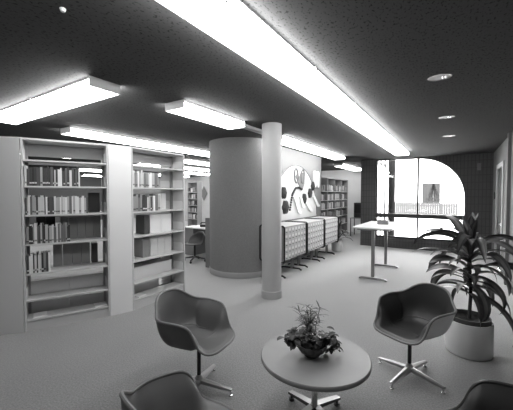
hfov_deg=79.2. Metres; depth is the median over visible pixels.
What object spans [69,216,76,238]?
file box
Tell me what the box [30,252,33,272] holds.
book
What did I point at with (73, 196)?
book
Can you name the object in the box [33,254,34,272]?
book
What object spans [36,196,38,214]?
book
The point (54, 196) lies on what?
book
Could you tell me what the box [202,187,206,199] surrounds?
wall ornament
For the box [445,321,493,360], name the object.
planter
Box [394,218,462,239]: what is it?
ground
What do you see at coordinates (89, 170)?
diffuser
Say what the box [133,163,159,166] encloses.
ceiling light
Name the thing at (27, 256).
book
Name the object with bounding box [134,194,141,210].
book
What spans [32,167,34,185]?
book
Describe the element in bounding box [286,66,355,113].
ceiling light
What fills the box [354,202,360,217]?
machine
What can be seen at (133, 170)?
book
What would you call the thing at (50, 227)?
book
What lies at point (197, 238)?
desk chair
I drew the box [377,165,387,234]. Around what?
wall
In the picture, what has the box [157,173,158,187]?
book
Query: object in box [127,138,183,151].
ceiling light
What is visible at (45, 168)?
book
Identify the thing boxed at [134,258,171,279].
storage box
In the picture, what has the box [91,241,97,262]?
file box
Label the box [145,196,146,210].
book
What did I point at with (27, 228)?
book
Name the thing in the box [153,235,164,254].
file box
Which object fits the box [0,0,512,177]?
ceiling
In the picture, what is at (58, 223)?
book
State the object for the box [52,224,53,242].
book
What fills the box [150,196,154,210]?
book
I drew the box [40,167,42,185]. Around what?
book
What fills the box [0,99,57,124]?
ceiling light
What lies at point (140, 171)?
book
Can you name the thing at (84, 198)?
book
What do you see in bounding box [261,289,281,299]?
trim
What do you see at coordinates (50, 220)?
file box
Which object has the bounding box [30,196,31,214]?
book
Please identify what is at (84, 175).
diffuser
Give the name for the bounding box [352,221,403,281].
table
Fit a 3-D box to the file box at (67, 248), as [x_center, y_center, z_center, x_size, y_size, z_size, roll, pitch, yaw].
[-2.606,0.666,4.271,0.105,0.290,0.203,-1,2,-32]
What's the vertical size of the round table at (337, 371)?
0.480 m
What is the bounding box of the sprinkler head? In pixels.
[59,7,65,12]
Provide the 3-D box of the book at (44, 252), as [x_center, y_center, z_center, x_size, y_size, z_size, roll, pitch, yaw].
[-2.650,0.701,3.885,0.023,0.245,0.151,-1,2,-32]
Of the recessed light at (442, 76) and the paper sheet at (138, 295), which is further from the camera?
the paper sheet at (138, 295)
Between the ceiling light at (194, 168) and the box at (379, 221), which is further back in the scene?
the ceiling light at (194, 168)
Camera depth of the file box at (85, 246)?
4.30 m
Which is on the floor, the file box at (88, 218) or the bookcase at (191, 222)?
the bookcase at (191, 222)
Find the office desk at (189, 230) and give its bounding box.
[185,225,204,254]
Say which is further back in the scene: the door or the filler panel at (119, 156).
the door
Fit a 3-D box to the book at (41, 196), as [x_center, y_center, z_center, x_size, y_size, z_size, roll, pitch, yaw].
[-2.663,-0.002,3.851,0.025,0.233,0.138,-1,2,-32]
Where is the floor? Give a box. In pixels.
[0,218,512,409]
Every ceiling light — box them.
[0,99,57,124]
[30,75,120,111]
[60,126,136,143]
[75,168,101,171]
[80,174,101,176]
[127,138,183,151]
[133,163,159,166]
[156,0,226,19]
[165,99,244,128]
[177,147,208,156]
[184,159,203,164]
[184,171,196,174]
[185,0,315,83]
[192,167,208,171]
[194,172,208,175]
[282,134,309,148]
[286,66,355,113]
[298,144,329,154]
[319,151,344,159]
[332,105,377,130]
[334,163,352,168]
[348,166,360,170]
[358,124,391,141]
[375,137,401,149]
[388,146,408,155]
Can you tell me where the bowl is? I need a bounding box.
[296,336,326,358]
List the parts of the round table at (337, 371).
leg, leg, post, leg, leg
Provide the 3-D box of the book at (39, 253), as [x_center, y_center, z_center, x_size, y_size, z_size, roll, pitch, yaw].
[-2.704,0.716,3.857,0.012,0.218,0.155,-1,2,-32]
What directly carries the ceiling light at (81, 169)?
attached to the ceiling
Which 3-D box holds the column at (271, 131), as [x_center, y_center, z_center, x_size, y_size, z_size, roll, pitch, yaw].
[0.244,0.101,5.000,0.316,2.775,0.316,1,2,33]
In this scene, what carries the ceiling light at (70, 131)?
attached to the ceiling
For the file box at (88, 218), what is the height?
0.300 m
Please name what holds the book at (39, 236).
on the bookcase at (35, 147)
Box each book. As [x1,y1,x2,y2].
[24,165,27,185]
[25,198,26,214]
[26,169,28,185]
[26,227,28,244]
[26,254,29,273]
[28,195,30,214]
[29,168,31,185]
[29,225,31,243]
[29,255,30,273]
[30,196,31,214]
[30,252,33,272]
[31,227,32,243]
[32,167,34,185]
[32,195,34,214]
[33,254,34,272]
[34,167,36,185]
[34,197,35,214]
[34,223,37,243]
[34,254,36,272]
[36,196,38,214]
[38,168,39,185]
[38,197,40,214]
[38,225,40,243]
[38,253,39,272]
[39,254,41,271]
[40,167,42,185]
[40,195,42,214]
[40,223,41,242]
[41,251,43,271]
[42,167,44,185]
[42,222,43,242]
[43,251,45,271]
[44,195,45,213]
[45,168,46,185]
[45,224,47,242]
[46,250,48,271]
[47,197,49,213]
[48,250,50,270]
[49,226,51,242]
[50,197,52,213]
[51,167,52,185]
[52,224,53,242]
[54,170,55,185]
[54,196,55,213]
[55,169,57,185]
[57,197,59,213]
[58,169,59,185]
[58,223,59,241]
[60,168,61,185]
[61,224,62,241]
[62,197,64,213]
[63,222,65,241]
[65,168,66,185]
[65,197,66,213]
[67,167,69,185]
[67,196,68,213]
[68,224,69,241]
[69,170,71,185]
[70,196,71,213]
[71,168,73,185]
[73,196,74,213]
[75,196,76,213]
[77,197,78,213]
[78,169,79,185]
[79,198,80,212]
[82,196,83,212]
[84,198,85,212]
[85,197,87,212]
[133,170,134,186]
[133,195,137,211]
[133,196,135,211]
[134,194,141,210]
[135,173,137,186]
[137,170,142,186]
[142,195,144,210]
[145,173,147,187]
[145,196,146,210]
[149,194,157,210]
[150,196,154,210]
[152,173,154,187]
[154,173,156,187]
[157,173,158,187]
[158,195,159,209]
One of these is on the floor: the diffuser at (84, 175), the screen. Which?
the screen
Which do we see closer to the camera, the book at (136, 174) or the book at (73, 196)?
the book at (73, 196)
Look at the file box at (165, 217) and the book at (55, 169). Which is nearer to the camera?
the book at (55, 169)
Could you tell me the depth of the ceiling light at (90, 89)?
3.23 m
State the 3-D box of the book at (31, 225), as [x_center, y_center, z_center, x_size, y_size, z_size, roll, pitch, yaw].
[-2.775,0.363,3.805,0.019,0.216,0.150,-1,2,-32]
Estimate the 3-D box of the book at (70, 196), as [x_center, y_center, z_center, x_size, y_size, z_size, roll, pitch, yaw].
[-2.406,-0.005,4.020,0.015,0.228,0.161,-1,2,-32]
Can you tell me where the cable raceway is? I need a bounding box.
[242,124,261,133]
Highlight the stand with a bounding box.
[350,217,360,235]
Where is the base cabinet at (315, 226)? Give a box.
[288,218,324,267]
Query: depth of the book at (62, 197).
3.92 m
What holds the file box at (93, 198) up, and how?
on the bookcase at (35, 147)
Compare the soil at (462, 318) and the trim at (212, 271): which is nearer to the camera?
the soil at (462, 318)
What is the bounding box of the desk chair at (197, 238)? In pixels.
[185,231,204,263]
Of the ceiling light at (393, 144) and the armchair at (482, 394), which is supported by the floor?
the armchair at (482, 394)
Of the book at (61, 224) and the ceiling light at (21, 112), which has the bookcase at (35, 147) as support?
the book at (61, 224)
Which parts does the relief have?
bead chain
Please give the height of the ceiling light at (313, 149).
0.100 m
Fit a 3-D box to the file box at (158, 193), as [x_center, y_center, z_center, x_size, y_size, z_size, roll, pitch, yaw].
[-1.661,-0.066,5.095,0.203,0.280,0.086,1,2,31]
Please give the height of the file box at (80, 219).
0.300 m
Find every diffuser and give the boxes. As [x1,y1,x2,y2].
[80,169,101,171]
[84,175,101,176]
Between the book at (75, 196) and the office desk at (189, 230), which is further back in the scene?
the office desk at (189, 230)
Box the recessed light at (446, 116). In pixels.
[438,115,454,118]
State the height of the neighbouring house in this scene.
6.000 m
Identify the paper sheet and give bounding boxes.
[33,311,46,317]
[94,301,106,306]
[134,293,145,297]
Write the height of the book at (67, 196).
0.220 m
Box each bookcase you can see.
[20,137,109,331]
[131,146,184,310]
[188,182,201,225]
[321,177,347,234]
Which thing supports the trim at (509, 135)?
attached to the wall at (500, 154)
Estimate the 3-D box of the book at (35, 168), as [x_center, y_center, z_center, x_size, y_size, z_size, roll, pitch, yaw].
[-2.713,-0.348,3.815,0.023,0.227,0.157,-1,2,-32]
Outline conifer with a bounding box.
[426,184,442,202]
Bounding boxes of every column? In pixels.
[209,137,261,272]
[262,122,281,291]
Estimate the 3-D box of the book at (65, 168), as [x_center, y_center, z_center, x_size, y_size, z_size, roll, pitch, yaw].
[-2.445,-0.353,3.979,0.021,0.227,0.140,-1,2,-32]
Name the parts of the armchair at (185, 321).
leg, post, leg, leg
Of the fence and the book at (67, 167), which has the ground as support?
the fence
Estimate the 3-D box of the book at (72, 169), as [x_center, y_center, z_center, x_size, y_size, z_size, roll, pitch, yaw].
[-2.382,-0.357,4.021,0.026,0.231,0.146,-1,2,-32]
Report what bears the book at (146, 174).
on the bookcase at (171, 168)
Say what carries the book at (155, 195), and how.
on the bookcase at (171, 168)
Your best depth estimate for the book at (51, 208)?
3.85 m
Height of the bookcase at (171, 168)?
2.330 m
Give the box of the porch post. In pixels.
[388,160,395,235]
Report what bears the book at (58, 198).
on the bookcase at (35, 147)
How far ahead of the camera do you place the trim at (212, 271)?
6.15 m
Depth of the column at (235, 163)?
6.12 m
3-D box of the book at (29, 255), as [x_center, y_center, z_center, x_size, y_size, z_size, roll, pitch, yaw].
[-2.780,0.721,3.811,0.014,0.212,0.157,-1,2,-32]
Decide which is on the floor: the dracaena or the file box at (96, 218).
the dracaena
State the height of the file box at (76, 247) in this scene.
0.290 m
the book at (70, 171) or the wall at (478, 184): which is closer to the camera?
the book at (70, 171)
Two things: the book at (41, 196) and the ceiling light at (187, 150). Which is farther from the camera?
the ceiling light at (187, 150)
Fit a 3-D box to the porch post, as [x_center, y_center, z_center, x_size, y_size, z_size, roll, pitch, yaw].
[4.612,-0.142,10.591,0.220,3.100,0.220,1,2,33]
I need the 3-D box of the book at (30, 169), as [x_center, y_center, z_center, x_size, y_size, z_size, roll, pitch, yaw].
[-2.754,-0.342,3.786,0.024,0.217,0.140,-1,2,-32]
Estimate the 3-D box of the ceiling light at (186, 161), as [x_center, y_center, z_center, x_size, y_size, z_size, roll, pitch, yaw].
[-2.239,-1.397,9.962,0.326,0.100,1.250,1,2,33]
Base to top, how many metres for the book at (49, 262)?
0.246 m
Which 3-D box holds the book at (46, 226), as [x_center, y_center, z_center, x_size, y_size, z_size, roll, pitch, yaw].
[-2.631,0.357,3.891,0.027,0.223,0.161,-1,2,-32]
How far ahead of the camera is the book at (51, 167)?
3.84 m
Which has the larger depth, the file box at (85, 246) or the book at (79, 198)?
the file box at (85, 246)
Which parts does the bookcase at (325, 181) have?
panel, panel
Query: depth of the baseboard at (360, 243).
9.52 m
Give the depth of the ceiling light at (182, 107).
4.04 m
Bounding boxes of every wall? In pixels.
[21,177,101,223]
[133,170,387,231]
[281,147,320,264]
[360,153,493,252]
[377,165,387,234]
[491,132,512,287]
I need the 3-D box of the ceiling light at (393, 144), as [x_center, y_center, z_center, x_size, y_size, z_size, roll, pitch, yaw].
[2.755,-1.284,6.461,0.326,0.100,1.250,1,2,33]
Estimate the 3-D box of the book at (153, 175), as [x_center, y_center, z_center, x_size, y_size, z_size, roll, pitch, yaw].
[-1.633,-0.376,4.749,0.152,0.222,0.049,1,2,31]
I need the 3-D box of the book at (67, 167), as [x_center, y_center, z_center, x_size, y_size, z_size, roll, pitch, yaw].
[-2.423,-0.361,3.987,0.024,0.242,0.141,-1,2,-32]
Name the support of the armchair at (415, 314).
on the floor
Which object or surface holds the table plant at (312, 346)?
on the round table at (337, 371)
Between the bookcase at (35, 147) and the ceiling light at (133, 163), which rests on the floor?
the bookcase at (35, 147)
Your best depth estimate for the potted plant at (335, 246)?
8.99 m
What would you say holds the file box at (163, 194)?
on the bookcase at (171, 168)
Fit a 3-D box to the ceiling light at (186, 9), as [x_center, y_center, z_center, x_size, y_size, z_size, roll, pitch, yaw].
[-0.631,-1.115,1.210,0.326,0.100,1.250,1,2,33]
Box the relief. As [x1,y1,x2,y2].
[281,165,319,220]
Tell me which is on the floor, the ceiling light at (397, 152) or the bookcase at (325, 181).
the bookcase at (325, 181)
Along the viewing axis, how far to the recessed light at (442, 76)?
2.96 m
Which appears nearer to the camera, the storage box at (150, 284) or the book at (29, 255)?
the book at (29, 255)
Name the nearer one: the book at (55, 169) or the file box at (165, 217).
the book at (55, 169)
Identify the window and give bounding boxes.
[376,158,465,241]
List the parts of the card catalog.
frame, post, panel, frame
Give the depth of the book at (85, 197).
4.06 m
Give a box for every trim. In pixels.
[209,266,261,278]
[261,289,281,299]
[504,132,511,284]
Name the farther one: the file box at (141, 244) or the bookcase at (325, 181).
the bookcase at (325, 181)
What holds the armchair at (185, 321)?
on the floor
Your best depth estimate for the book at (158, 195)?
4.81 m
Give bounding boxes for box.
[31,274,68,293]
[31,296,68,311]
[36,216,45,224]
[46,216,55,226]
[53,244,62,266]
[60,216,68,225]
[63,243,71,265]
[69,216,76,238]
[69,270,102,288]
[69,291,102,305]
[72,243,80,264]
[77,215,84,237]
[81,242,89,263]
[84,215,92,237]
[88,193,99,211]
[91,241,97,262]
[92,215,100,236]
[134,237,149,257]
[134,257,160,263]
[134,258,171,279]
[134,278,158,292]
[136,214,148,233]
[142,214,160,233]
[145,192,156,195]
[146,236,157,255]
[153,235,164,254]
[155,213,170,231]
[157,192,161,209]
[160,234,170,252]
[161,192,165,209]
[377,219,388,224]
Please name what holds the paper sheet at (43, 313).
on the bookcase at (35, 147)
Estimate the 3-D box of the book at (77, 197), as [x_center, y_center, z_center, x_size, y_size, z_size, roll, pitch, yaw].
[-2.340,-0.001,4.062,0.017,0.218,0.161,-1,2,-32]
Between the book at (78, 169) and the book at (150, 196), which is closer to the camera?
the book at (78, 169)
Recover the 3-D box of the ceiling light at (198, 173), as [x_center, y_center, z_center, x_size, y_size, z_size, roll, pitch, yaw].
[-2.727,-1.593,16.032,0.326,0.100,1.250,1,2,33]
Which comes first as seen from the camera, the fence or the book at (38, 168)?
the book at (38, 168)
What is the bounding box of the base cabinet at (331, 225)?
[307,215,338,259]
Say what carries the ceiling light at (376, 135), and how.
attached to the ceiling
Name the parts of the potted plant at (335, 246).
pot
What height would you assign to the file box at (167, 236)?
0.290 m
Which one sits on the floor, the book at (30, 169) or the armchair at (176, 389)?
the armchair at (176, 389)
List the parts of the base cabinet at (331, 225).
panel, frame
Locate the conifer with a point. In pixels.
(433, 187)
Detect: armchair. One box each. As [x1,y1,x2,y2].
[119,370,232,409]
[155,288,234,396]
[373,282,456,394]
[448,380,512,409]
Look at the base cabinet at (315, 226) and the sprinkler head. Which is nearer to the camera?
the sprinkler head
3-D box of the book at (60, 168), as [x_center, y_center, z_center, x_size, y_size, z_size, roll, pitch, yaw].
[-2.493,-0.353,3.954,0.017,0.228,0.139,-1,2,-32]
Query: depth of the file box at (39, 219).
4.02 m
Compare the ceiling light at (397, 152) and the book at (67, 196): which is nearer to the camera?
the book at (67, 196)
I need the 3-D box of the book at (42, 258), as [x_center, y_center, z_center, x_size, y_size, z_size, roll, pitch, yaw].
[-2.669,0.704,3.872,0.021,0.241,0.141,-1,2,-32]
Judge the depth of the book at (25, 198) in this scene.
3.71 m
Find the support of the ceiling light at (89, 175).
attached to the ceiling
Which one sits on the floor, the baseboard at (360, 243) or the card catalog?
the card catalog
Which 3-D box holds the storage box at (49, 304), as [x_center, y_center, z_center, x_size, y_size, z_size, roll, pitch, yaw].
[-2.763,1.310,4.170,0.414,0.130,0.203,-1,2,-32]
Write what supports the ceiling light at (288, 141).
attached to the ceiling
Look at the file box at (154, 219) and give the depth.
4.84 m
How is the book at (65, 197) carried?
on the bookcase at (35, 147)
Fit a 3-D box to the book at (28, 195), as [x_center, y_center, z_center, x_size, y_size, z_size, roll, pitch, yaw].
[-2.776,-0.001,3.793,0.017,0.234,0.153,-1,2,-32]
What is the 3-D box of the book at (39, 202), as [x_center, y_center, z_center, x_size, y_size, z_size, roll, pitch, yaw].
[-2.692,0.009,3.849,0.024,0.212,0.153,-1,2,-32]
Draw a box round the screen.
[205,218,209,267]
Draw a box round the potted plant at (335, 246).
[331,221,352,251]
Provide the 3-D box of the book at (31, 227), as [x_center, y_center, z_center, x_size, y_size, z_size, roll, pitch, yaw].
[-2.758,0.369,3.815,0.019,0.203,0.158,-1,2,-32]
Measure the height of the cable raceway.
0.049 m
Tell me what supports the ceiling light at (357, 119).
attached to the ceiling
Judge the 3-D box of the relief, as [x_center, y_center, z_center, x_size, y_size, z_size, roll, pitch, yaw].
[1.103,-0.336,7.950,0.095,1.359,2.789,1,2,33]
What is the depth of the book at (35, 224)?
3.77 m
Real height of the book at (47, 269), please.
0.244 m
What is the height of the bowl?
0.095 m
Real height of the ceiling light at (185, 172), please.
0.100 m
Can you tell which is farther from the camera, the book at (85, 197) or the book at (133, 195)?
the book at (133, 195)
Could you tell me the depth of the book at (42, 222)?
3.81 m
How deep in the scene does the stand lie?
12.49 m
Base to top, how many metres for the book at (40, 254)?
0.211 m
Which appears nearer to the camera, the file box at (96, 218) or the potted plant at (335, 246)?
the file box at (96, 218)
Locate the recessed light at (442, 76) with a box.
[427,73,451,81]
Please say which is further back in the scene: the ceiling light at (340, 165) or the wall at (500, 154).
the ceiling light at (340, 165)
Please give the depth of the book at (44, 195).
3.81 m
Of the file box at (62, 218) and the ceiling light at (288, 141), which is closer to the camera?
the file box at (62, 218)
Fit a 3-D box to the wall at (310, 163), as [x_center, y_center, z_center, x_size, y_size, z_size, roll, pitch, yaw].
[1.075,-0.001,8.151,0.160,2.775,2.960,1,2,33]
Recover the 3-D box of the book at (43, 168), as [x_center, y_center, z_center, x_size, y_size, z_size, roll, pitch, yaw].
[-2.641,-0.352,3.854,0.026,0.232,0.144,-1,2,-32]
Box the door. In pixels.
[494,160,504,271]
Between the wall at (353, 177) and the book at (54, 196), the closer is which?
the book at (54, 196)
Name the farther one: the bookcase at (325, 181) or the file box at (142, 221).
the bookcase at (325, 181)
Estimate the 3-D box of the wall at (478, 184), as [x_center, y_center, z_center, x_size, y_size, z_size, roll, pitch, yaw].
[4.961,0.010,9.383,3.460,2.875,0.280,1,2,33]
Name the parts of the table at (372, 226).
leg, leg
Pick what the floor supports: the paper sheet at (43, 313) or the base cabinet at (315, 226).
the base cabinet at (315, 226)
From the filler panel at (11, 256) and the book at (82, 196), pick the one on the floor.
the filler panel at (11, 256)
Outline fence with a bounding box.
[395,202,457,214]
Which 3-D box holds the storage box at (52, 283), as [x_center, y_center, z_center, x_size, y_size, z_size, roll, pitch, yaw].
[-2.763,1.055,4.161,0.414,0.170,0.203,-1,2,-32]
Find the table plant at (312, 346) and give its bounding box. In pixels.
[277,300,343,358]
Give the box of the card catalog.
[259,221,306,278]
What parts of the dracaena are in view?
stem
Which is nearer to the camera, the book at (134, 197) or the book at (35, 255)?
the book at (35, 255)
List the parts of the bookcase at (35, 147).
panel, panel, shelf, header panel, shelf, shelf, shelf, shelf, shelf, shelf, shelf, shelf, shelf, kick plate, shelf, shelf, panel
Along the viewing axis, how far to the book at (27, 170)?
3.71 m
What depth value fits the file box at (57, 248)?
4.13 m
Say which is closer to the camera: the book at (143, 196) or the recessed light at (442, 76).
the recessed light at (442, 76)
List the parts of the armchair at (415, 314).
leg, leg, post, leg, leg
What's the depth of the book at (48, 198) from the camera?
3.83 m
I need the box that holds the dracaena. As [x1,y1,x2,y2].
[413,212,512,360]
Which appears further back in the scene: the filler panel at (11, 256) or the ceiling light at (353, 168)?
the ceiling light at (353, 168)
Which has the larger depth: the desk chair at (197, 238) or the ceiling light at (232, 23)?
the desk chair at (197, 238)
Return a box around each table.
[261,333,371,409]
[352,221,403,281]
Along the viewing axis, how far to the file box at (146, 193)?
4.98 m
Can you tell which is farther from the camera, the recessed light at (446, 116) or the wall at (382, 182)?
the wall at (382, 182)
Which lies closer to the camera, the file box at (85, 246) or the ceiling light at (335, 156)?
the file box at (85, 246)
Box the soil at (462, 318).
[453,309,491,326]
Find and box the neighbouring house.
[379,159,463,214]
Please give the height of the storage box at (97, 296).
0.130 m
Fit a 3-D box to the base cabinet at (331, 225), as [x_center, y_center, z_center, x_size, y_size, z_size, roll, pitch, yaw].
[1.756,0.848,8.321,0.585,1.064,1.077,1,2,33]
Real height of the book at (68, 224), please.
0.216 m
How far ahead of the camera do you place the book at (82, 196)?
4.03 m
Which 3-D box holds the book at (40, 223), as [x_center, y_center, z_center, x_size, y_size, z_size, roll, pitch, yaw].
[-2.680,0.346,3.866,0.016,0.247,0.158,-1,2,-32]
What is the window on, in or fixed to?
attached to the wall at (478, 184)
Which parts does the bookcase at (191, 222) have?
panel, panel, panel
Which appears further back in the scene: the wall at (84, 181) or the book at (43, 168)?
the wall at (84, 181)
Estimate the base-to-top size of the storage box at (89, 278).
0.170 m
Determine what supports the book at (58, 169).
on the bookcase at (35, 147)
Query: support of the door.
in the wall at (500, 154)
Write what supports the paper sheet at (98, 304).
on the bookcase at (35, 147)
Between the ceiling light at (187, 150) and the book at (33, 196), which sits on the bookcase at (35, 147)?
the book at (33, 196)
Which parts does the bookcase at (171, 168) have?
panel, shelf, header panel, shelf, panel, shelf, shelf, shelf, shelf, shelf, shelf, shelf, kick plate, panel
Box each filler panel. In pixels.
[0,136,23,334]
[108,144,132,315]
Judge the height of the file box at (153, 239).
0.290 m
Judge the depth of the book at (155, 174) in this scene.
4.75 m
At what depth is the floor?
3.38 m
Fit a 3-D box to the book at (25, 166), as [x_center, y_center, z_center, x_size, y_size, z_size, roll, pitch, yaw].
[-2.798,-0.353,3.766,0.018,0.241,0.156,-1,2,-32]
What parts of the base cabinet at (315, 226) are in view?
frame, panel, frame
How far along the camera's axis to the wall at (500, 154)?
6.29 m
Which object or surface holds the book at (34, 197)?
on the bookcase at (35, 147)
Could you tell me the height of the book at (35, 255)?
0.219 m
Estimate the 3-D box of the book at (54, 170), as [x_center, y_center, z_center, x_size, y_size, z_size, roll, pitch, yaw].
[-2.546,-0.338,3.918,0.014,0.201,0.154,-1,2,-32]
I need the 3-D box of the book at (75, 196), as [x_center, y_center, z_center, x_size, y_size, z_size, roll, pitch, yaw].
[-2.353,-0.004,4.044,0.023,0.225,0.141,-1,2,-32]
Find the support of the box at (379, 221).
on the table at (372, 226)
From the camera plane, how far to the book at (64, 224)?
3.93 m
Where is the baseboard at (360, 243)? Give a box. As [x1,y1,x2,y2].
[360,243,488,255]

